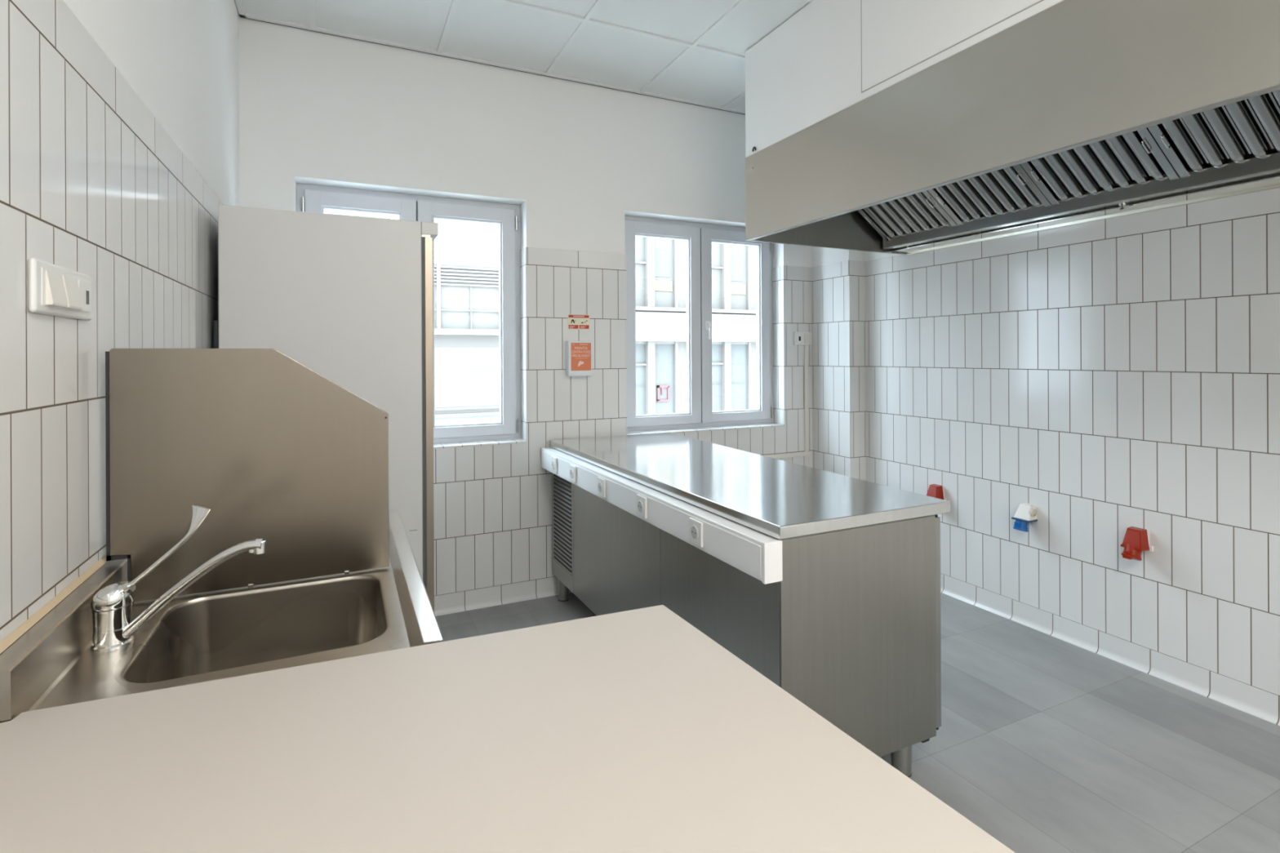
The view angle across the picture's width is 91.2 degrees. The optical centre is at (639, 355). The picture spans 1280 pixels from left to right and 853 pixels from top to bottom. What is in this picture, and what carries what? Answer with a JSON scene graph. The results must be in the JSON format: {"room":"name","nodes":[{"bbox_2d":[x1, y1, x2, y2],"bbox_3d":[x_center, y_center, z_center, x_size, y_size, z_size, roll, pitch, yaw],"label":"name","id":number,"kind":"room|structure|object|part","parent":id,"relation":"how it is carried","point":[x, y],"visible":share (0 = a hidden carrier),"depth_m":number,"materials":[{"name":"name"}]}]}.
{"room":"commercial kitchen","nodes":[
{"label":"commercial kitchen","id":0,"kind":"room"},
{"bbox_2d":[0,0,239,642],"bbox_3d":[-0.737,-0.117,0.240,0.250,3.112,6.464,0,0,-25],"label":"wall","id":1,"kind":"structure","parent":0,"point":[119,119],"depth_m":1.20,"materials":[{"name":"tile"}]},
{"bbox_2d":[27,257,92,320],"bbox_3d":[-0.960,-0.105,1.029,0.021,0.082,0.258,0,0,-25],"label":"switch plate","id":2,"kind":"object","parent":1,"relation":"attached to","point":[53,290],"visible":1,"depth_m":1.01,"materials":[{"name":"white plastic"}]},
{"bbox_2d":[234,0,813,114],"bbox_3d":[0.984,-1.704,1.086,4.197,0.154,6.514,0,0,-25],"label":"ceiling","id":3,"kind":"structure","parent":0,"point":[687,51],"depth_m":3.17,"materials":[{"name":"white"}]},
{"bbox_2d":[238,14,812,595],"bbox_3d":[-0.338,-0.119,3.893,4.097,3.112,0.302,0,0,-25],"label":"wall","id":4,"kind":"structure","parent":0,"point":[577,159],"depth_m":3.60,"materials":[{"name":"paint"}]},
{"bbox_2d":[296,182,520,444],"bbox_3d":[-1.225,-0.198,3.446,1.163,1.377,0.144,0,0,-25],"label":"window","id":5,"kind":"structure","parent":4,"relation":"in","point":[317,198],"depth_m":3.59,"materials":[{"name":"white plastic"}]},
{"bbox_3d":[-1.480,-0.195,3.345,0.543,1.316,0.068,0,0,-25],"label":"sash","id":6,"kind":"part","parent":5,"relation":"part of","materials":[{"name":"white plastic"}]},
{"bbox_3d":[-0.985,-0.198,3.579,0.543,1.316,0.068,0,0,-25],"label":"sash","id":7,"kind":"part","parent":5,"relation":"part of","materials":[{"name":"white plastic"}]},
{"bbox_2d":[434,576,572,616],"bbox_3d":[-0.325,1.337,3.717,3.459,0.100,0.025,0,0,-25],"label":"baseboard","id":8,"kind":"structure","parent":4,"relation":"attached to","point":[450,603],"depth_m":3.49,"materials":[{"name":"tile"}]},
{"bbox_2d":[567,314,589,329],"bbox_3d":[-0.363,-0.199,3.714,0.137,0.090,0.004,0,0,-25],"label":"notice","id":9,"kind":"object","parent":4,"relation":"attached to","point":[575,322],"visible":1,"depth_m":3.71,"materials":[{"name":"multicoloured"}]},
{"bbox_2d":[565,341,591,376],"bbox_3d":[-0.360,0.017,3.688,0.145,0.206,0.053,0,0,-25],"label":"box","id":10,"kind":"object","parent":4,"relation":"attached to","point":[578,353],"visible":1,"depth_m":3.66,"materials":[{"name":"white"}]},
{"bbox_2d":[624,215,773,431],"bbox_3d":[0.406,-0.205,4.218,1.210,1.377,0.144,0,0,-25],"label":"window","id":11,"kind":"structure","parent":4,"relation":"in","point":[699,237],"depth_m":4.21,"materials":[{"name":"white plastic"}]},
{"bbox_3d":[0.140,-0.203,4.112,0.566,1.316,0.068,0,0,-25],"label":"sash","id":12,"kind":"part","parent":11,"relation":"part of","materials":[{"name":"white plastic"}]},
{"bbox_3d":[0.461,-0.172,4.195,0.028,0.130,0.056,0,0,-25],"label":"handle","id":13,"kind":"part","parent":11,"relation":"part of","materials":[{"name":"white plastic"}]},
{"bbox_3d":[0.656,-0.205,4.357,0.566,1.316,0.068,0,0,-25],"label":"sash","id":14,"kind":"part","parent":11,"relation":"part of","materials":[{"name":"white plastic"}]},
{"bbox_2d":[764,345,809,458],"bbox_3d":[0.957,0.319,4.331,0.535,0.784,0.016,0,0,-25],"label":"cable conduit","id":15,"kind":"object","parent":4,"relation":"attached to","point":[806,453],"visible":0.78,"depth_m":4.42,"materials":[{"name":"white plastic"}]},
{"bbox_2d":[793,332,812,345],"bbox_3d":[1.153,-0.120,4.426,0.158,0.092,0.015,0,0,-25],"label":"wall socket plate","id":16,"kind":"object","parent":4,"relation":"attached to","point":[799,338],"visible":1,"depth_m":4.42,"materials":[{"name":"white plastic"}]},
{"bbox_2d":[811,246,866,480],"bbox_3d":[1.367,-0.137,4.343,0.148,3.032,0.389,0,0,-25],"label":"pillar","id":17,"kind":"structure","parent":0,"point":[837,275],"depth_m":4.23,"materials":[{"name":"tile"}]},
{"bbox_2d":[435,592,1279,852],"bbox_3d":[0.998,1.440,1.086,4.197,0.120,6.514,0,0,-25],"label":"floor","id":18,"kind":"structure","parent":0,"point":[1045,743],"depth_m":2.19,"materials":[{"name":"tile"}]},
{"bbox_2d":[0,509,444,723],"bbox_3d":[-0.805,0.896,1.375,0.589,0.986,0.998,0,0,-25],"label":"sink","id":19,"kind":"object","parent":18,"relation":"on","point":[48,661],"visible":0.31,"depth_m":1.22,"materials":[{"name":"metal"}]},
{"bbox_2d":[89,505,266,651],"bbox_3d":[-0.796,0.378,1.085,0.283,0.235,0.058,0,0,-3],"label":"sink faucet","id":20,"kind":"object","parent":19,"relation":"on","point":[113,627],"visible":1,"depth_m":1.07,"materials":[{"name":"silver metal"}]},
{"bbox_2d":[89,601,133,651],"bbox_3d":[-0.908,0.463,1.079,0.058,0.066,0.058,0,0,-25],"label":"faucet","id":21,"kind":"object","parent":20,"relation":"attached to","point":[113,624],"depth_m":1.06,"materials":[{"name":"silver metal"}]},
{"bbox_3d":[-0.818,0.332,1.088,0.137,0.142,0.008,0,0,-6],"label":"elbow lever","id":22,"kind":"part","parent":20,"relation":"part of","materials":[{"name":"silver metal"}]},
{"bbox_3d":[-0.780,0.405,1.088,0.234,0.167,0.021,0,0,-4],"label":"spout","id":23,"kind":"part","parent":20,"relation":"part of","materials":[{"name":"silver metal"}]},
{"bbox_3d":[-0.722,0.598,1.184,0.498,0.205,0.560,0,0,-25],"label":"bowl","id":24,"kind":"part","parent":19,"relation":"part of","materials":[{"name":"metal"}]},
{"bbox_2d":[105,348,389,604],"bbox_3d":[-0.819,0.240,1.347,0.518,0.510,0.022,0,0,-25],"label":"guard","id":25,"kind":"object","parent":19,"relation":"on","point":[278,451],"visible":0.95,"depth_m":1.33,"materials":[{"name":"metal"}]},
{"bbox_2d":[213,204,438,611],"bbox_3d":[-1.324,0.423,2.719,0.779,1.936,0.681,0,0,-25],"label":"fridge","id":26,"kind":"object","parent":18,"relation":"on","point":[348,299],"visible":0.35,"depth_m":2.45,"materials":[{"name":"white metal"}]},
{"bbox_3d":[-1.660,0.425,2.560,0.004,1.736,0.656,0,0,-25],"label":"panel","id":27,"kind":"part","parent":26,"relation":"part of","materials":[{"name":"black metal"}]},
{"bbox_3d":[-1.005,0.408,2.870,0.030,1.783,0.678,0,0,-25],"label":"door","id":28,"kind":"part","parent":26,"relation":"part of","materials":[{"name":"metal"}]},
{"bbox_2d":[0,604,1014,852],"bbox_3d":[-0.073,0.929,0.369,1.044,0.908,1.503,0,0,-25],"label":"countertop","id":29,"kind":"structure","parent":18,"relation":"on","point":[636,731],"depth_m":0.74,"materials":[{"name":"beige laminate"}]},
{"bbox_2d":[549,432,950,777],"bbox_3d":[0.273,0.934,2.850,0.782,0.900,2.062,0,0,-25],"label":"kitchen island","id":30,"kind":"object","parent":18,"relation":"on","point":[851,630],"depth_m":2.02,"materials":[{"name":"metal"}]},
{"bbox_3d":[-0.428,0.893,3.462,0.003,0.728,0.348,0,0,-26],"label":"vent frame","id":31,"kind":"part","parent":30,"relation":"part of","materials":[{"name":"metal"}]},
{"bbox_3d":[-0.435,1.322,3.559,0.065,0.130,0.065,0,0,-25],"label":"leg","id":32,"kind":"part","parent":30,"relation":"part of","materials":[{"name":"metal"}]},
{"bbox_3d":[-0.135,0.892,2.873,0.002,0.728,0.967,0,0,-26],"label":"panel","id":33,"kind":"part","parent":30,"relation":"part of","materials":[{"name":"metal"}]},
{"bbox_2d":[541,447,782,584],"bbox_3d":[-0.090,0.584,2.686,0.078,0.116,2.067,0,0,-26],"label":"power strip","id":34,"kind":"object","parent":30,"relation":"attached to","point":[757,554],"visible":1,"depth_m":2.17,"materials":[{"name":"white plastic"}]},
{"bbox_2d":[551,456,557,473],"bbox_3d":[-0.462,0.586,3.365,0.014,0.080,0.080,0,0,-25],"label":"outlet","id":35,"kind":"object","parent":34,"relation":"attached to","point":[553,459],"depth_m":3.35,"materials":[{"name":"grey plastic"}]},
{"bbox_2d":[568,464,576,483],"bbox_3d":[-0.336,0.585,3.110,0.014,0.080,0.080,0,0,-25],"label":"outlet","id":36,"kind":"object","parent":34,"relation":"attached to","point":[572,468],"depth_m":3.09,"materials":[{"name":"grey plastic"}]},
{"bbox_2d":[597,476,605,497],"bbox_3d":[-0.173,0.584,2.783,0.014,0.080,0.080,0,0,-25],"label":"outlet","id":37,"kind":"object","parent":34,"relation":"attached to","point":[601,480],"depth_m":2.77,"materials":[{"name":"grey plastic"}]},
{"bbox_2d":[636,493,647,519],"bbox_3d":[0.005,0.584,2.424,0.014,0.080,0.080,0,0,-25],"label":"outlet","id":38,"kind":"object","parent":34,"relation":"attached to","point":[642,499],"depth_m":2.41,"materials":[{"name":"grey plastic"}]},
{"bbox_2d":[688,517,703,547],"bbox_3d":[0.183,0.583,2.066,0.014,0.080,0.080,0,0,-25],"label":"outlet","id":39,"kind":"object","parent":34,"relation":"attached to","point":[695,524],"depth_m":2.06,"materials":[{"name":"grey plastic"}]},
{"bbox_3d":[0.241,0.890,2.116,0.002,0.728,0.718,0,0,-26],"label":"panel","id":40,"kind":"part","parent":30,"relation":"part of","materials":[{"name":"metal"}]},
{"bbox_2d":[549,432,950,539],"bbox_3d":[0.271,0.503,2.850,0.782,0.038,2.062,0,0,-25],"label":"countertop","id":41,"kind":"structure","parent":30,"relation":"on","point":[778,499],"depth_m":2.33,"materials":[{"name":"metal"}]},
{"bbox_3d":[0.687,0.889,1.926,0.630,0.725,0.004,0,0,-25],"label":"panel","id":42,"kind":"part","parent":30,"relation":"part of","materials":[{"name":"metal"}]},
{"bbox_3d":[0.865,1.316,2.074,0.065,0.130,0.065,0,0,-25],"label":"leg","id":43,"kind":"part","parent":30,"relation":"part of","materials":[{"name":"metal"}]},
{"bbox_3d":[0.855,0.884,2.368,0.025,0.695,0.649,0,0,-24],"label":"door","id":44,"kind":"part","parent":30,"relation":"part of","materials":[{"name":"metal"}]},
{"bbox_2d":[745,0,1063,157],"bbox_3d":[1.899,-1.355,1.953,1.201,0.568,3.700,0,0,-25],"label":"wall","id":45,"kind":"structure","parent":0,"point":[829,56],"depth_m":2.68,"materials":[{"name":"white paint"}]},
{"bbox_3d":[1.527,-1.296,1.341,0.004,0.386,2.812,0,0,-25],"label":"access panel","id":46,"kind":"part","parent":45,"relation":"part of","materials":[{"name":"white paint"}]},
{"bbox_2d":[745,0,1279,254],"bbox_3d":[1.897,-0.857,1.951,1.208,0.492,3.700,0,0,-25],"label":"extractor hood","id":47,"kind":"object","parent":45,"relation":"attached to","point":[1070,74],"visible":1,"depth_m":2.12,"materials":[{"name":"metal"}]},
{"bbox_3d":[1.114,-0.843,3.619,1.196,0.444,0.016,0,0,-25],"label":"panel","id":48,"kind":"part","parent":47,"relation":"part of","materials":[{"name":"metal"}]},
{"bbox_2d":[857,190,957,240],"bbox_3d":[1.374,-0.872,3.432,0.508,0.380,0.484,0,0,-25],"label":"filter","id":49,"kind":"object","parent":47,"relation":"in","point":[917,211],"visible":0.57,"depth_m":3.46,"materials":[{"name":"metal"}]},
{"bbox_2d":[927,164,1051,225],"bbox_3d":[1.582,-0.873,2.994,0.508,0.380,0.484,0,0,-25],"label":"filter","id":50,"kind":"object","parent":47,"relation":"in","point":[1010,188],"visible":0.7,"depth_m":3.02,"materials":[{"name":"metal"}]},
{"bbox_3d":[1.721,-0.795,2.825,0.061,0.050,0.006,0,0,-25],"label":"handle","id":51,"kind":"part","parent":50,"relation":"part of","materials":[{"name":"silver metal"}]},
{"bbox_3d":[2.438,-0.846,2.207,0.012,0.439,3.692,0,0,-25],"label":"rail","id":52,"kind":"part","parent":47,"relation":"part of","materials":[{"name":"metal"}]},
{"bbox_2d":[1020,127,1179,205],"bbox_3d":[1.790,-0.874,2.555,0.508,0.380,0.484,0,0,-25],"label":"filter","id":53,"kind":"object","parent":47,"relation":"in","point":[1136,156],"visible":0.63,"depth_m":2.57,"materials":[{"name":"metal"}]},
{"bbox_3d":[1.747,-0.795,2.769,0.061,0.050,0.006,0,0,-25],"label":"handle","id":54,"kind":"part","parent":53,"relation":"part of","materials":[{"name":"silver metal"}]},
{"bbox_3d":[1.929,-0.796,2.386,0.061,0.050,0.006,0,0,-25],"label":"handle","id":55,"kind":"part","parent":53,"relation":"part of","materials":[{"name":"silver metal"}]},
{"bbox_2d":[1147,89,1279,177],"bbox_3d":[1.998,-0.875,2.116,0.508,0.380,0.484,0,0,-25],"label":"filter","id":56,"kind":"object","parent":47,"relation":"in","point":[1236,131],"visible":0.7,"depth_m":2.22,"materials":[{"name":"metal"}]},
{"bbox_3d":[1.955,-0.796,2.330,0.061,0.050,0.006,0,0,-25],"label":"handle","id":57,"kind":"part","parent":56,"relation":"part of","materials":[{"name":"silver metal"}]},
{"bbox_3d":[1.996,-0.871,2.115,0.504,0.371,0.484,0,0,-25],"label":"filter frame","id":58,"kind":"part","parent":56,"relation":"part of","materials":[{"name":"metal"}]},
{"bbox_2d":[865,173,1279,696],"bbox_3d":[2.740,-0.134,1.886,0.250,3.112,6.464,0,0,-25],"label":"wall","id":59,"kind":"structure","parent":0,"point":[1107,377],"depth_m":2.87,"materials":[{"name":"tile"}]},
{"bbox_2d":[926,484,946,500],"bbox_3d":[1.711,0.827,3.652,0.107,0.137,0.090,0,0,-25],"label":"socket","id":60,"kind":"object","parent":59,"relation":"attached to","point":[935,491],"visible":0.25,"depth_m":3.64,"materials":[{"name":"red plastic"}]},
{"bbox_3d":[1.755,0.807,3.671,0.010,0.097,0.086,0,0,-25],"label":"plate","id":61,"kind":"part","parent":60,"relation":"part of","materials":[{"name":"white plastic"}]},
{"bbox_2d":[1011,502,1037,532],"bbox_3d":[1.946,0.825,3.176,0.090,0.138,0.090,0,0,-25],"label":"socket","id":62,"kind":"object","parent":59,"relation":"attached to","point":[1025,513],"visible":1,"depth_m":3.16,"materials":[{"name":"white plastic"}]},
{"bbox_3d":[1.931,0.881,3.179,0.066,0.024,0.066,0,0,-25],"label":"hinged lid","id":63,"kind":"part","parent":62,"relation":"part of","materials":[{"name":"blue plastic"}]},
{"bbox_2d":[1028,508,1036,517],"bbox_3d":[1.976,0.791,3.152,0.042,0.044,0.020,0,0,-25],"label":"outlet","id":64,"kind":"object","parent":62,"relation":"attached to","point":[1032,512],"depth_m":3.14,"materials":[{"name":"white plastic"}]},
{"bbox_2d":[940,573,1279,725],"bbox_3d":[2.691,1.323,1.684,0.025,0.100,5.545,0,0,-25],"label":"baseboard","id":65,"kind":"structure","parent":59,"relation":"attached to","point":[1263,704],"depth_m":2.79,"materials":[{"name":"tile"}]},
{"bbox_2d":[1120,526,1153,560],"bbox_3d":[2.150,0.825,2.724,0.107,0.137,0.090,0,0,-25],"label":"socket","id":66,"kind":"object","parent":59,"relation":"attached to","point":[1136,540],"visible":1,"depth_m":2.71,"materials":[{"name":"red plastic"}]},
{"bbox_3d":[2.134,0.876,2.725,0.079,0.034,0.072,0,0,-25],"label":"hinged lid","id":67,"kind":"part","parent":66,"relation":"part of","materials":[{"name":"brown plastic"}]},
{"bbox_3d":[2.195,0.805,2.743,0.010,0.097,0.086,0,0,-25],"label":"plate","id":68,"kind":"part","parent":66,"relation":"part of","materials":[{"name":"white plastic"}]},
{"label":"outside","id":69,"kind":"structure","parent":0,"visible":0},
{"bbox_3d":[0.822,5.481,12.335,40.000,0.200,13.386,0,0,-25],"label":"ground","id":70,"kind":"structure","parent":69,"visible":0},
{"bbox_2d":[324,209,499,425],"bbox_3d":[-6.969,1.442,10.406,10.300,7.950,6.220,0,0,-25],"label":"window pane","id":71,"kind":"structure","parent":70,"relation":"on","point":[467,316],"depth_m":9.26,"materials":[{"name":"grey"}]},
{"bbox_2d":[635,235,756,415],"bbox_3d":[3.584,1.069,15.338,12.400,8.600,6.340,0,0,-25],"label":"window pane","id":72,"kind":"structure","parent":70,"relation":"on","point":[660,268],"depth_m":10.84,"materials":[{"name":"grey"}]},
{"bbox_2d":[635,383,671,386],"bbox_3d":[0.070,0.495,10.488,1.000,0.020,0.010,0,0,-25],"label":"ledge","id":73,"kind":"object","parent":72,"relation":"attached to","point":[637,384],"depth_m":10.59,"materials":[{"name":"grey"}]},
{"bbox_2d":[654,354,657,377],"bbox_3d":[0.257,0.184,10.580,0.100,0.400,0.015,0,0,-25],"label":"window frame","id":74,"kind":"structure","parent":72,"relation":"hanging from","point":[655,355],"depth_m":10.58,"materials":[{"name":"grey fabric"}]},
{"bbox_2d":[654,248,670,277],"bbox_3d":[0.366,-1.567,10.636,0.320,0.460,0.015,0,0,-25],"label":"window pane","id":75,"kind":"object","parent":72,"relation":"hanging from","point":[662,256],"depth_m":10.64,"materials":[{"name":"clear glass"}]},
{"bbox_2d":[654,280,672,291],"bbox_3d":[0.387,-1.187,10.642,0.360,0.180,0.020,0,0,-25],"label":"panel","id":76,"kind":"object","parent":72,"relation":"hanging from","point":[660,285],"depth_m":10.64,"materials":[{"name":"white fabric"}]},
{"bbox_2d":[711,382,744,383],"bbox_3d":[1.434,0.488,11.134,1.000,0.020,0.010,0,0,-25],"label":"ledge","id":77,"kind":"object","parent":72,"relation":"attached to","point":[712,382],"depth_m":11.23,"materials":[{"name":"grey"}]},
{"bbox_2d":[730,354,733,376],"bbox_3d":[1.622,0.177,11.227,0.100,0.400,0.015,0,0,-25],"label":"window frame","id":78,"kind":"structure","parent":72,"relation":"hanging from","point":[731,355],"depth_m":11.23,"materials":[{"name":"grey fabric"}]},
{"bbox_2d":[730,254,743,281],"bbox_3d":[1.731,-1.573,11.282,0.320,0.460,0.015,0,0,-25],"label":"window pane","id":79,"kind":"object","parent":72,"relation":"hanging from","point":[736,260],"depth_m":11.29,"materials":[{"name":"clear glass"}]},
{"bbox_2d":[730,284,746,294],"bbox_3d":[1.752,-1.193,11.289,0.360,0.180,0.020,0,0,-25],"label":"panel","id":80,"kind":"object","parent":72,"relation":"hanging from","point":[735,289],"depth_m":11.29,"materials":[{"name":"white fabric"}]}
]}

